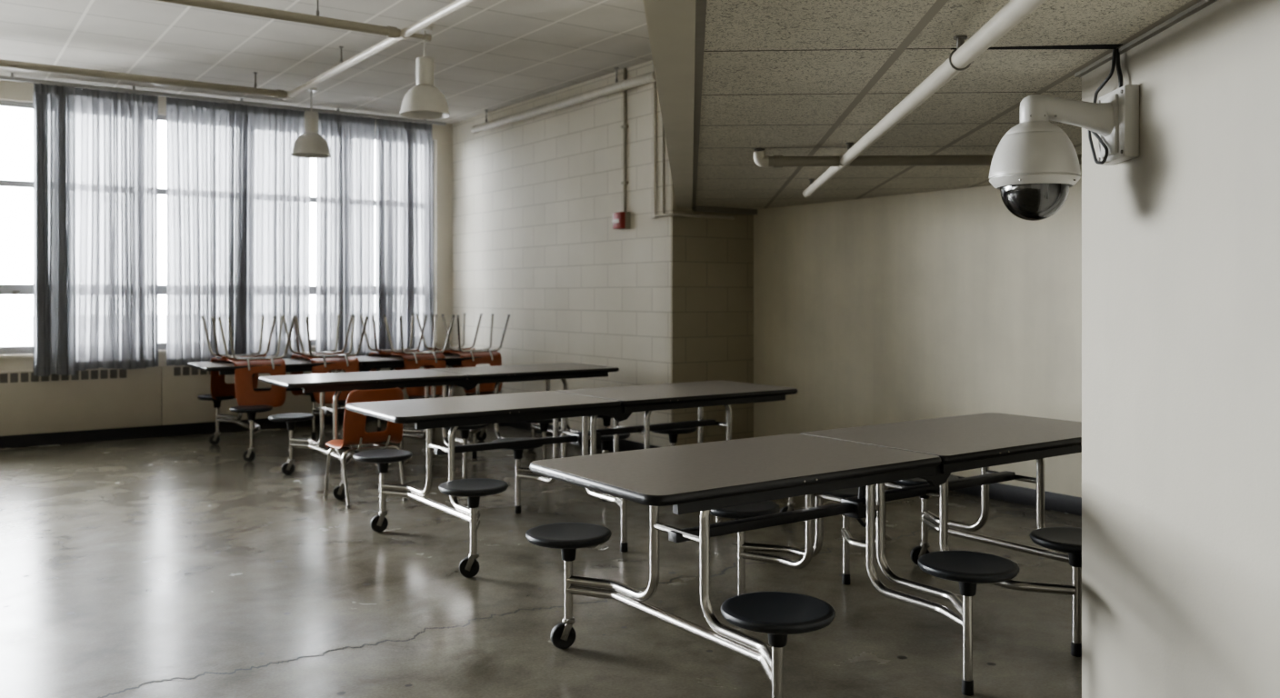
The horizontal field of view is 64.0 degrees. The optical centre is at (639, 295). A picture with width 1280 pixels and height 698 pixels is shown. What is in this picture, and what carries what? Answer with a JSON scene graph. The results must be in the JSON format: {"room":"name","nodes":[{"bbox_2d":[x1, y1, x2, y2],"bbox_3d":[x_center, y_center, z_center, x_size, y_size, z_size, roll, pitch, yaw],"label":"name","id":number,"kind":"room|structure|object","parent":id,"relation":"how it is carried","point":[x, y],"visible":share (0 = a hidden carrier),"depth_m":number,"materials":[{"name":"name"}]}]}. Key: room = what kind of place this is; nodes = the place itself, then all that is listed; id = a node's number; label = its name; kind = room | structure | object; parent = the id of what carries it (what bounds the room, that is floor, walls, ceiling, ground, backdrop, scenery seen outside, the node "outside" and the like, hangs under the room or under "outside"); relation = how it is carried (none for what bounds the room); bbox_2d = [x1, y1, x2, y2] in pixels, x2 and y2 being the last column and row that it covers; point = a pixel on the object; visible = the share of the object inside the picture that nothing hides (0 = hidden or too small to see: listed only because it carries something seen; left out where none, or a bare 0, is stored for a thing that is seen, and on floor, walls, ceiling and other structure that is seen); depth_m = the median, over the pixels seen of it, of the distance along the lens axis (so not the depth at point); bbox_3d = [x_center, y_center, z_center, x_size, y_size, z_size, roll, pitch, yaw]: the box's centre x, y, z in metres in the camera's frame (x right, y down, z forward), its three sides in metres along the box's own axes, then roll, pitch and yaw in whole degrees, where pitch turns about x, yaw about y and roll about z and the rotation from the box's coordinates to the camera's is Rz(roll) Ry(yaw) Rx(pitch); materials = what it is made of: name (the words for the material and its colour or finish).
{"room":"school cafeteria","nodes":[
{"label":"school cafeteria","id":0,"kind":"room"},
{"bbox_2d":[0,80,452,397],"bbox_3d":[-9.124,-0.310,7.395,17.200,3.420,0.300,0,0,-35],"label":"wall","id":1,"kind":"structure","parent":0,"point":[15,91],"depth_m":11.99,"materials":[{"name":"beige paint"}]},
{"bbox_2d":[0,100,33,354],"bbox_3d":[-5.862,-0.635,9.623,2.100,2.370,0.095,0,0,-35],"label":"window","id":2,"kind":"structure","parent":1,"relation":"in","point":[5,289],"depth_m":9.61,"materials":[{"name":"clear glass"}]},
{"bbox_2d":[158,114,166,349],"bbox_3d":[-4.574,-0.635,10.530,1.050,2.370,0.095,0,0,-35],"label":"window","id":3,"kind":"structure","parent":1,"relation":"in","point":[162,289],"depth_m":10.34,"materials":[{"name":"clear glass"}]},
{"bbox_2d":[0,342,439,358],"bbox_3d":[-9.097,0.565,7.243,16.470,0.030,0.140,0,0,-35],"label":"trim","id":4,"kind":"structure","parent":1,"relation":"attached to","point":[17,355],"depth_m":9.54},
{"bbox_2d":[310,196,316,345],"bbox_3d":[-3.716,-0.635,11.134,1.050,2.370,0.095,0,0,-35],"label":"window","id":5,"kind":"structure","parent":1,"relation":"in","point":[313,288],"depth_m":11.21,"materials":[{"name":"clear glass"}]},
{"bbox_2d":[374,134,433,314],"bbox_3d":[-2.858,-0.635,11.739,1.050,2.370,0.095,0,0,-35],"label":"window","id":6,"kind":"structure","parent":1,"relation":"in","point":[375,135],"depth_m":12.03,"materials":[{"name":"clear glass"}]},
{"bbox_2d":[0,0,652,124],"bbox_3d":[-4.229,-2.120,1.271,18.150,0.200,15.950,0,0,-35],"label":"ceiling","id":7,"kind":"structure","parent":0,"point":[491,55],"depth_m":8.29,"materials":[{"name":"white tile"}]},
{"bbox_2d":[0,59,287,99],"bbox_3d":[-9.075,-1.915,5.350,14.225,0.210,0.080,0,0,-35],"label":"pipe","id":8,"kind":"object","parent":7,"relation":"hanging from","point":[8,64],"visible":1,"depth_m":8.72,"materials":[{"name":"metal"}]},
{"bbox_2d":[0,72,446,125],"bbox_3d":[-4.050,-1.986,10.480,4.450,0.068,0.040,0,0,-35],"label":"rail","id":9,"kind":"object","parent":7,"relation":"attached to","point":[133,90],"visible":0.94,"depth_m":10.26,"materials":[{"name":"grey metal"}]},
{"bbox_2d":[32,82,75,376],"bbox_3d":[-5.435,-0.603,9.511,0.337,2.695,0.129,0,0,-35],"label":"curtain","id":10,"kind":"object","parent":9,"relation":"hanging from","point":[53,105],"visible":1,"depth_m":9.48,"materials":[{"name":"grey fabric"}]},
{"bbox_2d":[74,87,158,370],"bbox_3d":[-5.000,-0.620,9.799,0.718,2.660,0.100,0,0,-35],"label":"curtain","id":11,"kind":"object","parent":9,"relation":"hanging from","point":[116,133],"visible":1,"depth_m":9.79,"materials":[{"name":"white fabric"}]},
{"bbox_2d":[166,97,309,366],"bbox_3d":[-4.081,-0.620,10.467,1.405,2.660,0.107,0,0,-35],"label":"curtain","id":12,"kind":"object","parent":9,"relation":"hanging from","point":[238,198],"visible":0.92,"depth_m":10.40,"materials":[{"name":"white fabric"}]},
{"bbox_2d":[315,111,375,356],"bbox_3d":[-3.177,-0.620,11.088,0.643,2.660,0.114,0,0,-35],"label":"curtain","id":13,"kind":"object","parent":9,"relation":"hanging from","point":[345,179],"visible":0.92,"depth_m":11.08,"materials":[{"name":"white fabric"}]},
{"bbox_2d":[375,118,433,353],"bbox_3d":[-2.633,-0.620,11.465,0.663,2.660,0.122,0,0,-35],"label":"curtain","id":14,"kind":"object","parent":9,"relation":"hanging from","point":[404,150],"visible":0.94,"depth_m":11.45,"materials":[{"name":"white fabric"}]},
{"bbox_2d":[151,0,400,38],"bbox_3d":[-7.514,-1.915,3.134,14.225,0.210,0.080,0,0,-35],"label":"pipe","id":15,"kind":"object","parent":7,"relation":"hanging from","point":[392,32],"visible":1,"depth_m":6.78,"materials":[{"name":"metal"}]},
{"bbox_2d":[290,87,330,158],"bbox_3d":[-3.201,-1.689,9.978,0.372,0.662,0.372,0,0,-35],"label":"pendant lamp","id":16,"kind":"object","parent":7,"relation":"hanging from","point":[309,145],"visible":0.97,"depth_m":9.91,"materials":[{"name":"white metal"}]},
{"bbox_2d":[282,0,477,100],"bbox_3d":[-0.856,-1.916,6.094,0.075,0.208,8.550,0,0,-35],"label":"pipe","id":17,"kind":"object","parent":7,"relation":"hanging from","point":[457,5],"visible":0.98,"depth_m":7.55,"materials":[{"name":"metal"}]},
{"bbox_2d":[409,33,431,41],"bbox_3d":[-1.576,-1.850,7.318,0.168,0.052,0.052,0,0,-35],"label":"pipe stub","id":18,"kind":"object","parent":17,"relation":"attached to","point":[426,37],"visible":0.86,"depth_m":7.32,"materials":[{"name":"white metal"}]},
{"bbox_2d":[400,25,449,119],"bbox_3d":[-1.619,-1.689,7.716,0.372,0.662,0.372,0,0,-35],"label":"pendant lamp","id":19,"kind":"object","parent":7,"relation":"hanging from","point":[424,100],"visible":0.98,"depth_m":7.65,"materials":[{"name":"white metal"}]},
{"bbox_2d":[470,67,656,133],"bbox_3d":[-0.851,-1.909,10.003,0.094,0.222,3.435,0,0,-35],"label":"pipe","id":20,"kind":"object","parent":7,"relation":"hanging from","point":[621,85],"visible":0.98,"depth_m":9.67,"materials":[{"name":"metal"}]},
{"bbox_2d":[0,420,1081,697],"bbox_3d":[-4.229,1.500,1.271,18.150,0.200,15.950,0,0,-35],"label":"floor","id":21,"kind":"structure","parent":0,"point":[179,566],"depth_m":4.77,"materials":[{"name":"concrete"}]},
{"bbox_2d":[0,365,161,449],"bbox_3d":[-5.988,1.050,9.316,3.000,0.700,0.126,0,0,-35],"label":"heater","id":22,"kind":"object","parent":21,"relation":"on","point":[100,405],"visible":0.91,"depth_m":9.72,"materials":[{"name":"beige metal"}]},
{"bbox_2d":[0,369,126,382],"bbox_3d":[-6.050,0.757,9.198,2.604,0.085,0.004,0,0,-35],"label":"grille","id":23,"kind":"object","parent":22,"relation":"attached to","point":[88,375],"depth_m":9.69,"materials":[{"name":"metal"}]},
{"bbox_2d":[160,364,424,437],"bbox_3d":[-3.536,1.050,11.044,3.000,0.700,0.126,0,0,-35],"label":"heater","id":24,"kind":"object","parent":21,"relation":"on","point":[183,414],"visible":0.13,"depth_m":10.35,"materials":[{"name":"beige metal"}]},
{"bbox_2d":[173,364,361,375],"bbox_3d":[-3.572,0.757,10.943,2.604,0.085,0.004,0,0,-35],"label":"grille","id":25,"kind":"object","parent":24,"relation":"attached to","point":[178,370],"depth_m":10.29,"materials":[{"name":"grey metal"}]},
{"bbox_2d":[187,353,500,461],"bbox_3d":[-2.744,1.002,9.712,2.746,0.796,1.551,0,0,-35],"label":"table","id":26,"kind":"object","parent":21,"relation":"on","point":[368,363],"visible":0.44,"depth_m":9.42,"materials":[{"name":"grey laminate"}]},
{"bbox_2d":[200,315,276,399],"bbox_3d":[-3.679,0.576,9.389,0.564,0.776,0.453,0,0,-35],"label":"chair","id":27,"kind":"object","parent":26,"relation":"on","point":[219,387],"visible":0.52,"depth_m":9.42,"materials":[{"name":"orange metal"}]},
{"bbox_2d":[217,316,295,407],"bbox_3d":[-3.347,0.576,8.952,0.564,0.776,0.453,0,0,-34],"label":"chair","id":28,"kind":"object","parent":26,"relation":"on","point":[245,395],"visible":0.9,"depth_m":8.83,"materials":[{"name":"orange plastic"}]},
{"bbox_2d":[281,314,352,395],"bbox_3d":[-3.090,0.576,9.804,0.564,0.776,0.453,0,0,-34],"label":"chair","id":29,"kind":"object","parent":26,"relation":"on","point":[333,352],"visible":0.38,"depth_m":9.79,"materials":[{"name":"silver metal"}]},
{"bbox_2d":[294,315,368,403],"bbox_3d":[-2.808,0.576,9.332,0.564,0.776,0.453,0,0,-33],"label":"chair","id":30,"kind":"object","parent":26,"relation":"on","point":[351,363],"visible":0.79,"depth_m":9.25,"materials":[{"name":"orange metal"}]},
{"bbox_2d":[360,313,427,389],"bbox_3d":[-2.468,0.576,10.242,0.564,0.776,0.453,0,0,-32],"label":"chair","id":31,"kind":"object","parent":26,"relation":"on","point":[384,353],"visible":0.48,"depth_m":10.21,"materials":[{"name":"silver metal"}]},
{"bbox_2d":[382,314,455,396],"bbox_3d":[-2.112,0.576,9.822,0.564,0.776,0.453,0,0,-36],"label":"chair","id":32,"kind":"object","parent":26,"relation":"on","point":[415,364],"visible":0.75,"depth_m":9.74,"materials":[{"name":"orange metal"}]},
{"bbox_2d":[415,312,482,386],"bbox_3d":[-1.978,0.576,10.587,0.564,0.776,0.453,0,0,-35],"label":"chair","id":33,"kind":"object","parent":26,"relation":"on","point":[447,349],"visible":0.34,"depth_m":10.57,"materials":[{"name":"silver metal"}]},
{"bbox_2d":[441,313,509,393],"bbox_3d":[-1.623,0.576,10.167,0.564,0.776,0.453,0,0,-32],"label":"chair","id":34,"kind":"object","parent":26,"relation":"on","point":[493,357],"visible":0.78,"depth_m":10.09,"materials":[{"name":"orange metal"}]},
{"bbox_2d":[323,387,406,509],"bbox_3d":[-1.875,1.012,7.005,0.431,0.776,0.453,0,0,-39],"label":"chair","id":35,"kind":"object","parent":21,"relation":"on","point":[355,434],"visible":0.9,"depth_m":6.86,"materials":[{"name":"orange plastic"}]},
{"bbox_2d":[259,362,619,499],"bbox_3d":[-1.507,1.002,8.112,2.746,0.796,1.551,0,0,-35],"label":"table","id":36,"kind":"object","parent":21,"relation":"on","point":[468,378],"visible":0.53,"depth_m":7.87,"materials":[{"name":"grey laminate"}]},
{"bbox_2d":[345,380,798,578],"bbox_3d":[-0.307,1.002,6.187,2.746,0.796,1.551,0,0,-35],"label":"table","id":37,"kind":"object","parent":21,"relation":"on","point":[618,403],"visible":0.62,"depth_m":5.92,"materials":[{"name":"grey laminate"}]},
{"bbox_2d":[525,412,1081,697],"bbox_3d":[0.931,1.002,4.185,2.746,0.796,1.551,0,0,-35],"label":"table","id":38,"kind":"object","parent":21,"relation":"on","point":[739,480],"visible":0.92,"depth_m":3.90,"materials":[{"name":"grey laminate"}]},
{"bbox_2d":[452,60,670,447],"bbox_3d":[-0.874,-0.310,10.400,0.250,3.420,4.290,0,0,-35],"label":"wall","id":39,"kind":"structure","parent":0,"point":[535,243],"depth_m":9.95,"materials":[{"name":"beige brick"}]},
{"bbox_2d":[498,420,659,451],"bbox_3d":[-0.934,1.343,10.258,0.012,0.115,4.192,0,0,-35],"label":"baseboard","id":40,"kind":"structure","parent":39,"relation":"attached to","point":[624,445],"depth_m":9.30,"materials":[{"name":"black rubber"}]},
{"bbox_2d":[611,211,630,229],"bbox_3d":[-0.166,-0.663,9.083,0.112,0.150,0.140,0,0,-35],"label":"fire alarm","id":41,"kind":"object","parent":39,"relation":"attached to","point":[621,220],"visible":1,"depth_m":9.04,"materials":[{"name":"red plastic"}]},
{"bbox_2d":[620,68,628,211],"bbox_3d":[-0.135,-1.377,9.104,0.034,1.287,0.070,0,0,-35],"label":"conduit","id":42,"kind":"object","parent":39,"relation":"attached to","point":[625,126],"visible":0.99,"depth_m":9.09,"materials":[{"name":"grey metal"}]},
{"bbox_2d":[662,124,664,213],"bbox_3d":[0.198,-1.356,8.642,0.017,1.328,0.017,0,0,-13],"label":"conduit","id":43,"kind":"object","parent":39,"relation":"attached to","point":[663,125],"visible":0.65,"depth_m":8.63,"materials":[{"name":"beige metal"}]},
{"bbox_2d":[642,0,695,209],"bbox_3d":[0.028,-1.375,1.635,0.133,1.290,14.114,0,0,3],"label":"wall","id":44,"kind":"structure","parent":0,"point":[671,24],"depth_m":3.42,"materials":[{"name":"paint"}]},
{"bbox_2d":[692,0,706,207],"bbox_3d":[0.110,-0.754,1.692,0.028,0.012,14.034,0,0,3],"label":"trim","id":45,"kind":"structure","parent":44,"relation":"attached to","point":[700,5],"depth_m":3.51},
{"bbox_2d":[670,174,753,445],"bbox_3d":[0.633,-0.310,8.825,0.900,3.420,0.020,0,0,-35],"label":"wall","id":46,"kind":"structure","parent":0,"point":[712,259],"depth_m":8.80,"materials":[{"name":"beige brick"}]},
{"bbox_2d":[650,62,734,219],"bbox_3d":[0.456,-1.337,8.828,0.686,1.365,0.295,0,0,-35],"label":"conduit","id":47,"kind":"object","parent":46,"relation":"attached to","point":[654,215],"visible":0.97,"depth_m":8.72,"materials":[{"name":"beige metal"}]},
{"bbox_2d":[692,205,757,214],"bbox_3d":[0.739,-0.737,8.857,0.689,0.044,0.050,0,0,-35],"label":"trim","id":48,"kind":"structure","parent":46,"relation":"attached to","point":[699,208],"depth_m":8.82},
{"bbox_2d":[753,176,1081,497],"bbox_3d":[4.222,-0.310,4.773,0.300,3.420,11.340,0,0,-35],"label":"wall","id":49,"kind":"structure","parent":0,"point":[888,309],"depth_m":7.55,"materials":[{"name":"paint"}]},
{"bbox_2d":[951,475,1081,515],"bbox_3d":[4.181,1.343,4.560,0.012,0.115,11.040,0,0,-35],"label":"baseboard","id":50,"kind":"structure","parent":49,"relation":"attached to","point":[1012,494],"depth_m":6.82,"materials":[{"name":"black rubber"}]},
{"bbox_2d":[695,0,1201,209],"bbox_3d":[3.772,-0.785,1.712,7.341,0.050,14.436,0,0,3],"label":"ceiling","id":51,"kind":"structure","parent":0,"point":[781,77],"depth_m":3.65,"materials":[{"name":"tile"}]},
{"bbox_2d":[802,0,1046,198],"bbox_3d":[0.950,-0.710,3.209,0.067,0.100,7.505,0,0,3],"label":"pipe","id":52,"kind":"object","parent":51,"relation":"hanging from","point":[1014,12],"visible":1,"depth_m":3.12,"materials":[{"name":"metal"}]},
{"bbox_2d":[753,148,839,168],"bbox_3d":[0.807,-0.710,5.296,0.438,0.098,0.065,0,0,3],"label":"pipe","id":53,"kind":"object","parent":52,"relation":"attached to","point":[760,158],"visible":1,"depth_m":5.27,"materials":[{"name":"metal"}]},
{"bbox_2d":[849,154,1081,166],"bbox_3d":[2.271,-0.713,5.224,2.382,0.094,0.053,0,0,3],"label":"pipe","id":54,"kind":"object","parent":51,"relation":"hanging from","point":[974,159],"visible":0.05,"depth_m":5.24,"materials":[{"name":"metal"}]},
{"bbox_2d":[1081,0,1279,697],"bbox_3d":[1.480,0.320,-0.103,0.301,2.160,7.200,0,0,3],"label":"wall partition","id":55,"kind":"structure","parent":0,"point":[1181,237],"depth_m":2.77,"materials":[{"name":"white paint"}]},
{"bbox_2d":[950,43,1122,49],"bbox_3d":[1.209,-0.759,3.137,0.504,0.002,0.057,0,0,3],"label":"cable","id":56,"kind":"object","parent":55,"relation":"attached to","point":[1082,46],"depth_m":3.13,"materials":[{"name":"black rubber"}]},
{"bbox_2d":[989,48,1139,220],"bbox_3d":[1.291,-0.495,3.178,0.418,0.531,0.290,0,0,-4],"label":"security camera","id":57,"kind":"object","parent":55,"relation":"attached to","point":[1034,167],"visible":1,"depth_m":3.10,"materials":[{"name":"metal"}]},
{"bbox_2d":[1074,0,1217,79],"bbox_3d":[1.470,-0.750,-0.098,0.320,0.020,7.210,0,0,3],"label":"trim","id":58,"kind":"structure","parent":55,"relation":"attached to","point":[1203,4],"depth_m":2.94,"materials":[{"name":"grey metal"}]},
{"label":"outside","id":59,"kind":"structure","parent":0,"visible":0},
{"bbox_2d":[0,312,375,346],"bbox_3d":[-35.300,2.550,24.060,150.000,0.300,200.000,0,0,-35],"label":"ground","id":60,"kind":"structure","parent":59,"point":[15,331],"depth_m":70.26,"materials":[{"name":"white"}]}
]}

